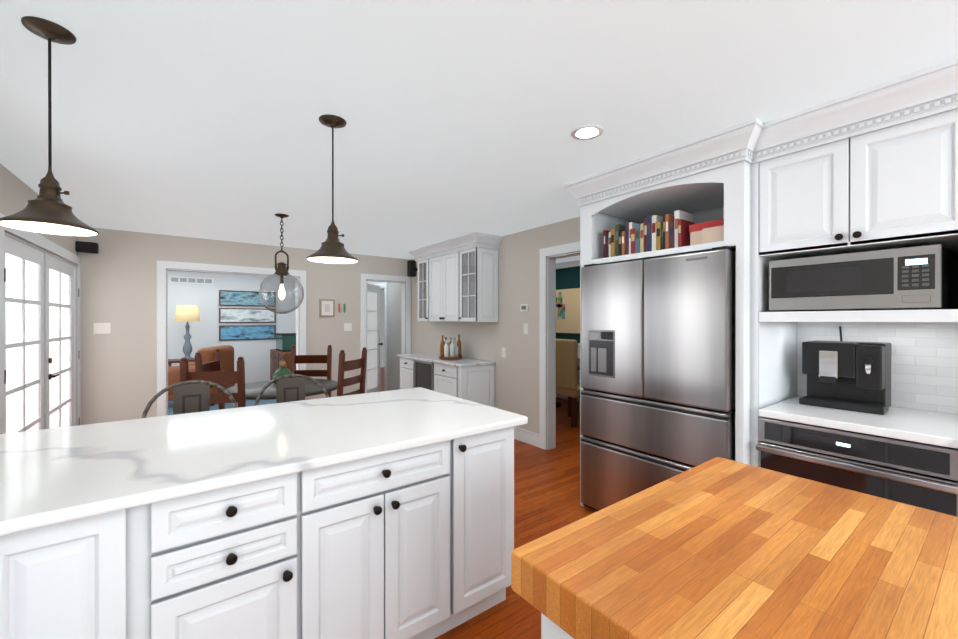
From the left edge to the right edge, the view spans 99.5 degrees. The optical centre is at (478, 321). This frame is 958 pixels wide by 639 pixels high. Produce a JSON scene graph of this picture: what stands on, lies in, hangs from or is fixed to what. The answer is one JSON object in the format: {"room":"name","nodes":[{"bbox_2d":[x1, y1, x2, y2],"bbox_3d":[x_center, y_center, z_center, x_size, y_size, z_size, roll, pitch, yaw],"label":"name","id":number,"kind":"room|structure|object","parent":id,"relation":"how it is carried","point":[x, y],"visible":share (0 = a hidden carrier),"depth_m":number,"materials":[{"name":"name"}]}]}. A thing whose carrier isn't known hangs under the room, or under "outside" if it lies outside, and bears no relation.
{"room":"kitchen","nodes":[
{"label":"kitchen","id":0,"kind":"room"},
{"bbox_2d":[6,253,58,433],"bbox_3d":[-5.457,0.172,3.767,2.280,2.420,0.020,0,0,-37],"label":"window","id":1,"kind":"structure","parent":0,"point":[16,373],"depth_m":4.28,"materials":[{"name":"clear glass"}]},
{"bbox_2d":[0,164,77,255],"bbox_3d":[-1.687,0.180,0.493,0.461,2.420,9.758,0,0,-37],"label":"wall","id":2,"kind":"structure","parent":0,"point":[16,193],"depth_m":2.91,"materials":[{"name":"beige paint"}]},
{"bbox_2d":[0,213,80,433],"bbox_3d":[-3.764,0.342,3.472,0.217,2.081,2.252,0,0,-37],"label":"french door","id":3,"kind":"structure","parent":2,"relation":"attached to","point":[45,262],"depth_m":3.47,"materials":[{"name":"white wood"}]},
{"bbox_2d":[168,305,200,365],"bbox_3d":[-5.619,0.526,7.819,0.600,1.665,0.500,0,0,-37],"label":"table lamp","id":4,"kind":"object","parent":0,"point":[187,313],"visible":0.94,"depth_m":7.72,"materials":[{"name":"beige fabric"}]},
{"bbox_2d":[168,271,293,384],"bbox_3d":[-6.518,0.162,7.841,5.740,2.420,0.120,0,0,-37],"label":"wall","id":5,"kind":"structure","parent":0,"point":[204,333],"depth_m":8.54,"materials":[{"name":"white paint"}]},
{"bbox_2d":[169,276,213,284],"bbox_3d":[-5.847,-0.834,8.261,0.740,0.130,0.014,0,0,-37],"label":"air vent","id":6,"kind":"object","parent":5,"relation":"in","point":[188,280],"visible":1,"depth_m":8.25,"materials":[{"name":"grey metal"}]},
{"bbox_2d":[219,325,275,340],"bbox_3d":[-5.040,0.245,8.863,1.080,0.320,0.032,0,0,-37],"label":"framed picture","id":7,"kind":"object","parent":5,"relation":"attached to","point":[226,332],"depth_m":8.83,"materials":[{"name":"brown wood"}]},
{"bbox_2d":[219,308,275,322],"bbox_3d":[-5.040,-0.125,8.862,1.080,0.320,0.032,0,0,-37],"label":"framed picture","id":8,"kind":"object","parent":5,"relation":"attached to","point":[242,315],"depth_m":8.83,"materials":[{"name":"brown wood"}]},
{"bbox_2d":[219,290,275,306],"bbox_3d":[-5.040,-0.495,8.861,1.080,0.330,0.032,0,0,-37],"label":"framed picture","id":9,"kind":"object","parent":5,"relation":"attached to","point":[226,297],"depth_m":8.79,"materials":[{"name":"brown wood"}]},
{"bbox_2d":[78,228,409,424],"bbox_3d":[-2.750,0.167,5.724,4.160,2.420,0.120,0,0,-37],"label":"wall","id":10,"kind":"structure","parent":0,"point":[118,281],"depth_m":4.76,"materials":[{"name":"beige paint"}]},
{"bbox_2d":[75,241,98,253],"bbox_3d":[-4.276,-0.807,4.424,0.180,0.110,0.110,0,0,-37],"label":"speaker","id":11,"kind":"object","parent":10,"relation":"attached to","point":[86,247],"visible":0.96,"depth_m":4.39,"materials":[{"name":"black plastic"}]},
{"bbox_2d":[94,323,110,333],"bbox_3d":[-4.216,0.078,4.538,0.140,0.120,0.006,0,0,-37],"label":"switch plate","id":12,"kind":"object","parent":10,"relation":"attached to","point":[102,328],"depth_m":4.54,"materials":[{"name":"white plastic"}]},
{"bbox_2d":[157,260,305,416],"bbox_3d":[-3.201,0.325,5.384,1.680,2.105,0.160,0,0,-37],"label":"door frame","id":13,"kind":"structure","parent":10,"relation":"attached to","point":[163,267],"depth_m":4.93,"materials":[{"name":"white wood"}]},
{"bbox_2d":[319,299,334,316],"bbox_3d":[-2.250,-0.196,6.011,0.215,0.265,0.024,0,0,-37],"label":"picture frame","id":14,"kind":"object","parent":10,"relation":"attached to","point":[326,307],"visible":1,"depth_m":6.00,"materials":[{"name":"beige"}]},
{"bbox_2d":[338,304,345,312],"bbox_3d":[-2.076,-0.199,6.142,0.114,0.139,0.020,0,0,-37],"label":"ornaments","id":15,"kind":"object","parent":10,"relation":"attached to","point":[344,308],"visible":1,"depth_m":6.14,"materials":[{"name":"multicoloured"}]},
{"bbox_2d":[344,323,351,330],"bbox_3d":[-2.006,0.086,6.208,0.120,0.120,0.006,0,0,-37],"label":"switch plate","id":16,"kind":"object","parent":10,"relation":"attached to","point":[347,326],"depth_m":6.21,"materials":[{"name":"white plastic"}]},
{"bbox_2d":[367,283,382,392],"bbox_3d":[-1.812,0.371,6.859,0.512,1.990,0.499,0,0,-37],"label":"door","id":17,"kind":"structure","parent":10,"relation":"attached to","point":[373,338],"depth_m":6.90,"materials":[{"name":"white wood"}]},
{"bbox_2d":[361,273,410,392],"bbox_3d":[-1.541,0.312,6.638,0.860,2.125,0.160,0,0,-37],"label":"door frame","id":18,"kind":"structure","parent":10,"relation":"attached to","point":[405,282],"depth_m":6.75,"materials":[{"name":"white wood"}]},
{"bbox_2d":[294,279,295,332],"bbox_3d":[-3.079,0.162,7.951,0.120,2.420,3.790,0,0,-37],"label":"wall","id":19,"kind":"structure","parent":0,"point":[294,279],"depth_m":9.41,"materials":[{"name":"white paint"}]},
{"bbox_2d":[367,281,400,390],"bbox_3d":[-2.085,0.161,8.295,0.120,2.420,3.140,0,0,-37],"label":"wall","id":20,"kind":"structure","parent":0,"point":[394,320],"depth_m":7.49,"materials":[{"name":"grey paint"}]},
{"bbox_2d":[374,282,387,390],"bbox_3d":[-2.003,0.311,8.169,0.140,2.120,0.980,0,0,-37],"label":"trim","id":21,"kind":"structure","parent":20,"relation":"attached to","point":[383,286],"depth_m":7.75,"materials":[{"name":"white wood"}]},
{"bbox_2d":[235,367,596,638],"bbox_3d":[-0.753,1.431,4.279,12.000,0.100,14.920,0,0,-37],"label":"floor","id":22,"kind":"structure","parent":0,"point":[546,492],"depth_m":3.06,"materials":[{"name":"brown wood"}]},
{"bbox_2d":[141,380,237,417],"bbox_3d":[-1.667,0.881,2.369,0.512,1.013,0.565,0,0,-37],"label":"bar stool","id":23,"kind":"object","parent":22,"relation":"on","point":[193,396],"visible":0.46,"depth_m":2.57,"materials":[{"name":"silver metal"}]},
{"bbox_2d":[194,349,224,409],"bbox_3d":[-2.384,0.827,3.854,0.382,1.110,0.442,0,0,-11],"label":"dining chair","id":24,"kind":"object","parent":22,"relation":"on","point":[216,365],"visible":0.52,"depth_m":3.88,"materials":[{"name":"brown wood"}]},
{"bbox_2d":[179,357,245,407],"bbox_3d":[-2.077,0.828,3.288,0.442,1.110,0.382,0,0,-9],"label":"dining chair","id":25,"kind":"object","parent":22,"relation":"on","point":[237,377],"visible":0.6,"depth_m":3.13,"materials":[{"name":"brown wood"}]},
{"bbox_2d":[168,399,275,414],"bbox_3d":[-5.277,1.369,6.450,4.600,0.012,2.800,0,0,-37],"label":"living room rug","id":26,"kind":"object","parent":22,"relation":"on","point":[227,405],"depth_m":6.65,"materials":[{"name":"blue carpet"}]},
{"bbox_2d":[168,345,234,405],"bbox_3d":[-4.729,0.895,6.863,0.802,0.933,0.960,0,0,-12],"label":"leather armchair","id":27,"kind":"object","parent":26,"relation":"on","point":[227,355],"visible":0.23,"depth_m":6.52,"materials":[{"name":"brown leather"}]},
{"bbox_2d":[270,349,295,379],"bbox_3d":[-3.877,0.982,8.384,0.614,0.752,1.400,0,0,-37],"label":"sideboard","id":28,"kind":"object","parent":26,"relation":"on","point":[277,357],"visible":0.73,"depth_m":8.13,"materials":[{"name":"brown wood"}]},
{"bbox_2d":[276,333,295,351],"bbox_3d":[-3.948,0.430,8.486,0.442,0.350,0.650,0,0,-37],"label":"fish tank","id":29,"kind":"object","parent":28,"relation":"on","point":[285,342],"visible":0.62,"depth_m":8.19,"materials":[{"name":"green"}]},
{"bbox_2d":[0,387,527,638],"bbox_3d":[0.210,0.934,0.223,2.242,0.914,5.050,0,0,-37],"label":"kitchen island","id":30,"kind":"object","parent":22,"relation":"on","point":[383,515],"visible":1,"depth_m":1.43,"materials":[{"name":"white stone"}]},
{"bbox_2d":[227,379,337,399],"bbox_3d":[-1.867,1.002,3.912,1.000,0.760,1.000,0,0,-37],"label":"dining table","id":31,"kind":"object","parent":22,"relation":"on","point":[252,390],"visible":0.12,"depth_m":3.76,"materials":[{"name":"grey"}]},
{"bbox_2d":[272,361,293,384],"bbox_3d":[-1.944,0.508,4.028,0.200,0.225,0.200,0,0,-37],"label":"bottle","id":32,"kind":"object","parent":31,"relation":"on","point":[282,370],"visible":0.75,"depth_m":3.98,"materials":[{"name":"green glass"}]},
{"bbox_2d":[254,374,328,405],"bbox_3d":[-1.170,0.880,2.657,0.512,1.013,0.565,0,0,-37],"label":"bar stool","id":33,"kind":"object","parent":22,"relation":"on","point":[288,389],"visible":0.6,"depth_m":2.85,"materials":[{"name":"silver metal"}]},
{"bbox_2d":[291,345,331,396],"bbox_3d":[-1.902,0.826,4.478,0.442,1.110,0.382,0,0,-5],"label":"dining chair","id":34,"kind":"object","parent":22,"relation":"on","point":[302,359],"visible":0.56,"depth_m":4.63,"materials":[{"name":"brown wood"}]},
{"bbox_2d":[337,347,366,395],"bbox_3d":[-1.414,0.826,4.101,0.382,1.110,0.442,0,0,15],"label":"dining chair","id":35,"kind":"object","parent":22,"relation":"on","point":[343,365],"visible":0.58,"depth_m":4.02,"materials":[{"name":"brown wood"}]},
{"bbox_2d":[397,356,408,388],"bbox_3d":[-0.858,0.954,6.042,0.512,0.845,0.498,0,0,-37],"label":"base cabinet","id":36,"kind":"object","parent":22,"relation":"on","point":[404,364],"depth_m":5.94,"materials":[{"name":"white wood"}]},
{"bbox_2d":[409,360,432,389],"bbox_3d":[-0.561,0.955,5.630,0.536,0.845,0.517,0,0,-37],"label":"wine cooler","id":37,"kind":"object","parent":22,"relation":"on","point":[420,371],"depth_m":5.52,"materials":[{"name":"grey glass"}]},
{"bbox_2d":[433,364,494,407],"bbox_3d":[-0.201,0.957,5.174,0.512,0.845,0.645,0,0,-37],"label":"base cabinet","id":38,"kind":"object","parent":22,"relation":"on","point":[477,385],"depth_m":4.96,"materials":[{"name":"white wood"}]},
{"bbox_2d":[401,353,494,367],"bbox_3d":[-0.512,0.516,5.568,0.531,0.035,1.690,0,0,-37],"label":"countertop","id":39,"kind":"structure","parent":38,"relation":"on","point":[464,362],"depth_m":5.17,"materials":[{"name":"white stone"}]},
{"bbox_2d":[439,335,461,359],"bbox_3d":[-0.377,0.337,5.387,0.310,0.320,0.310,0,0,-37],"label":"bottle","id":40,"kind":"object","parent":39,"relation":"on","point":[451,350],"visible":1,"depth_m":5.31,"materials":[{"name":"brown glass"}]},
{"bbox_2d":[556,339,579,427],"bbox_3d":[1.281,0.808,5.583,0.500,1.140,0.500,0,0,-37],"label":"upholstered dining chair","id":41,"kind":"object","parent":22,"relation":"on","point":[567,384],"visible":0.6,"depth_m":5.33,"materials":[{"name":"beige fabric"}]},
{"bbox_2d":[556,358,579,406],"bbox_3d":[1.471,0.996,6.228,1.000,0.760,2.000,0,0,-37],"label":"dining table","id":42,"kind":"object","parent":22,"relation":"on","point":[558,403],"depth_m":6.53,"materials":[{"name":"brown wood"}]},
{"bbox_2d":[581,246,735,510],"bbox_3d":[1.347,0.485,2.811,0.797,1.798,0.986,0,0,-37],"label":"fridge","id":43,"kind":"object","parent":22,"relation":"on","point":[658,362],"visible":0.65,"depth_m":2.51,"materials":[{"name":"silver metal"}]},
{"bbox_2d":[511,457,957,638],"bbox_3d":[0.671,0.929,0.822,0.955,0.920,0.750,0,0,-37],"label":"kitchen island","id":44,"kind":"object","parent":22,"relation":"on","point":[718,548],"visible":1,"depth_m":0.79,"materials":[{"name":"brown wood"}]},
{"bbox_2d":[564,58,957,506],"bbox_3d":[1.609,0.176,2.494,0.852,2.420,2.080,0,0,-37],"label":"tall cabinet","id":45,"kind":"object","parent":22,"relation":"on","point":[873,168],"visible":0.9,"depth_m":1.85,"materials":[{"name":"white wood"}]},
{"bbox_2d":[603,210,723,257],"bbox_3d":[1.262,-0.581,2.740,0.285,0.259,0.864,0,0,-37],"label":"books","id":46,"kind":"object","parent":45,"relation":"in","point":[679,228],"visible":0.73,"depth_m":2.68,"materials":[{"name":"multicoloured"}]},
{"bbox_2d":[799,326,890,414],"bbox_3d":[2.056,0.250,2.270,0.324,0.443,0.347,0,0,-37],"label":"coffee machine","id":47,"kind":"object","parent":45,"relation":"on","point":[849,375],"visible":1,"depth_m":2.19,"materials":[{"name":"black plastic"}]},
{"bbox_2d":[756,417,957,516],"bbox_3d":[1.926,0.852,2.062,0.638,0.663,0.705,0,0,-37],"label":"oven","id":48,"kind":"object","parent":45,"relation":"in","point":[920,475],"visible":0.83,"depth_m":1.84,"materials":[{"name":"black"}]},
{"bbox_2d":[769,244,949,311],"bbox_3d":[1.918,-0.189,2.068,0.438,0.273,0.615,0,0,-37],"label":"microwave","id":49,"kind":"object","parent":45,"relation":"in","point":[912,278],"visible":0.96,"depth_m":1.89,"materials":[{"name":"silver metal"}]},
{"bbox_2d":[0,0,957,262],"bbox_3d":[-0.753,-1.089,4.272,12.000,0.100,14.920,0,0,-37],"label":"ceiling","id":50,"kind":"structure","parent":0,"point":[190,118],"depth_m":1.85,"materials":[{"name":"white paint"}]},
{"bbox_2d":[0,16,98,235],"bbox_3d":[-1.522,-0.679,1.438,0.254,0.704,0.254,0,0,-37],"label":"pendant light","id":51,"kind":"object","parent":50,"relation":"hanging from","point":[47,210],"visible":1,"depth_m":1.43,"materials":[{"name":"brown metal"}]},
{"bbox_2d":[259,213,303,313],"bbox_3d":[-1.927,-0.556,3.963,0.400,0.964,0.400,0,0,-37],"label":"globe pendant light","id":52,"kind":"object","parent":50,"relation":"hanging from","point":[282,269],"visible":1,"depth_m":3.94,"materials":[{"name":"clear glass"}]},
{"bbox_2d":[306,114,357,263],"bbox_3d":[-0.754,-0.673,2.093,0.254,0.720,0.254,0,0,-37],"label":"pendant light","id":53,"kind":"object","parent":50,"relation":"hanging from","point":[331,250],"visible":1,"depth_m":2.07,"materials":[{"name":"brown metal"}]},
{"bbox_2d":[571,124,603,139],"bbox_3d":[0.591,-1.031,2.216,0.176,0.006,0.176,0,0,-37],"label":"recessed light","id":54,"kind":"object","parent":50,"relation":"in","point":[586,132],"visible":1,"depth_m":2.21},
{"bbox_2d":[556,266,579,342],"bbox_3d":[2.306,0.166,6.299,0.120,2.420,5.060,0,0,-37],"label":"wall","id":55,"kind":"structure","parent":0,"point":[567,278],"depth_m":7.14,"materials":[{"name":"teal paint"}]},
{"bbox_2d":[556,260,579,401],"bbox_3d":[2.204,0.166,6.284,0.060,2.420,4.920,0,0,-37],"label":"trim","id":56,"kind":"structure","parent":55,"relation":"attached to","point":[570,264],"depth_m":7.04,"materials":[{"name":"white wood"}]},
{"bbox_2d":[556,288,579,332],"bbox_3d":[1.496,-0.183,7.241,0.032,0.777,0.846,0,0,-37],"label":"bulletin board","id":57,"kind":"object","parent":55,"relation":"attached to","point":[567,310],"visible":0.73,"depth_m":7.12,"materials":[{"name":"beige fabric"}]},
{"bbox_2d":[411,217,957,433],"bbox_3d":[1.804,0.174,3.049,0.120,2.420,9.640,0,0,-37],"label":"wall","id":58,"kind":"structure","parent":0,"point":[517,380],"depth_m":4.78,"materials":[{"name":"beige paint"}]},
{"bbox_2d":[407,260,416,276],"bbox_3d":[-1.072,-0.859,6.614,0.167,0.260,0.100,0,0,-37],"label":"speaker","id":59,"kind":"object","parent":58,"relation":"attached to","point":[411,268],"visible":0.94,"depth_m":6.56,"materials":[{"name":"black plastic"}]},
{"bbox_2d":[408,232,502,321],"bbox_3d":[-0.382,-0.517,5.488,0.416,1.049,1.690,0,0,-37],"label":"bar cabinet","id":60,"kind":"object","parent":58,"relation":"attached to","point":[457,279],"depth_m":5.10,"materials":[{"name":"white wood"}]},
{"bbox_2d":[502,348,505,357],"bbox_3d":[0.301,0.379,4.935,0.006,0.120,0.075,0,0,-37],"label":"switch plate","id":61,"kind":"object","parent":58,"relation":"attached to","point":[503,349],"depth_m":4.92,"materials":[{"name":"white plastic"}]},
{"bbox_2d":[521,304,527,310],"bbox_3d":[0.518,-0.155,4.630,0.024,0.080,0.115,0,0,-37],"label":"thermostat","id":62,"kind":"object","parent":58,"relation":"attached to","point":[524,307],"visible":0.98,"depth_m":4.61,"materials":[{"name":"white plastic"}]},
{"bbox_2d":[524,324,527,333],"bbox_3d":[0.534,0.085,4.622,0.009,0.120,0.075,0,0,-37],"label":"switch plate","id":63,"kind":"object","parent":58,"relation":"attached to","point":[525,325],"depth_m":4.62,"materials":[{"name":"white plastic"}]},
{"bbox_2d":[514,427,538,446],"bbox_3d":[0.449,1.310,4.729,0.020,0.140,0.730,0,0,-37],"label":"baseboard","id":64,"kind":"structure","parent":58,"relation":"attached to","point":[526,436],"depth_m":4.58,"materials":[{"name":"white wood"}]},
{"bbox_2d":[539,241,579,449],"bbox_3d":[1.038,0.296,4.063,0.160,2.170,1.040,0,0,-37],"label":"door frame","id":65,"kind":"structure","parent":58,"relation":"attached to","point":[549,256],"depth_m":4.38,"materials":[{"name":"white wood"}]}
]}

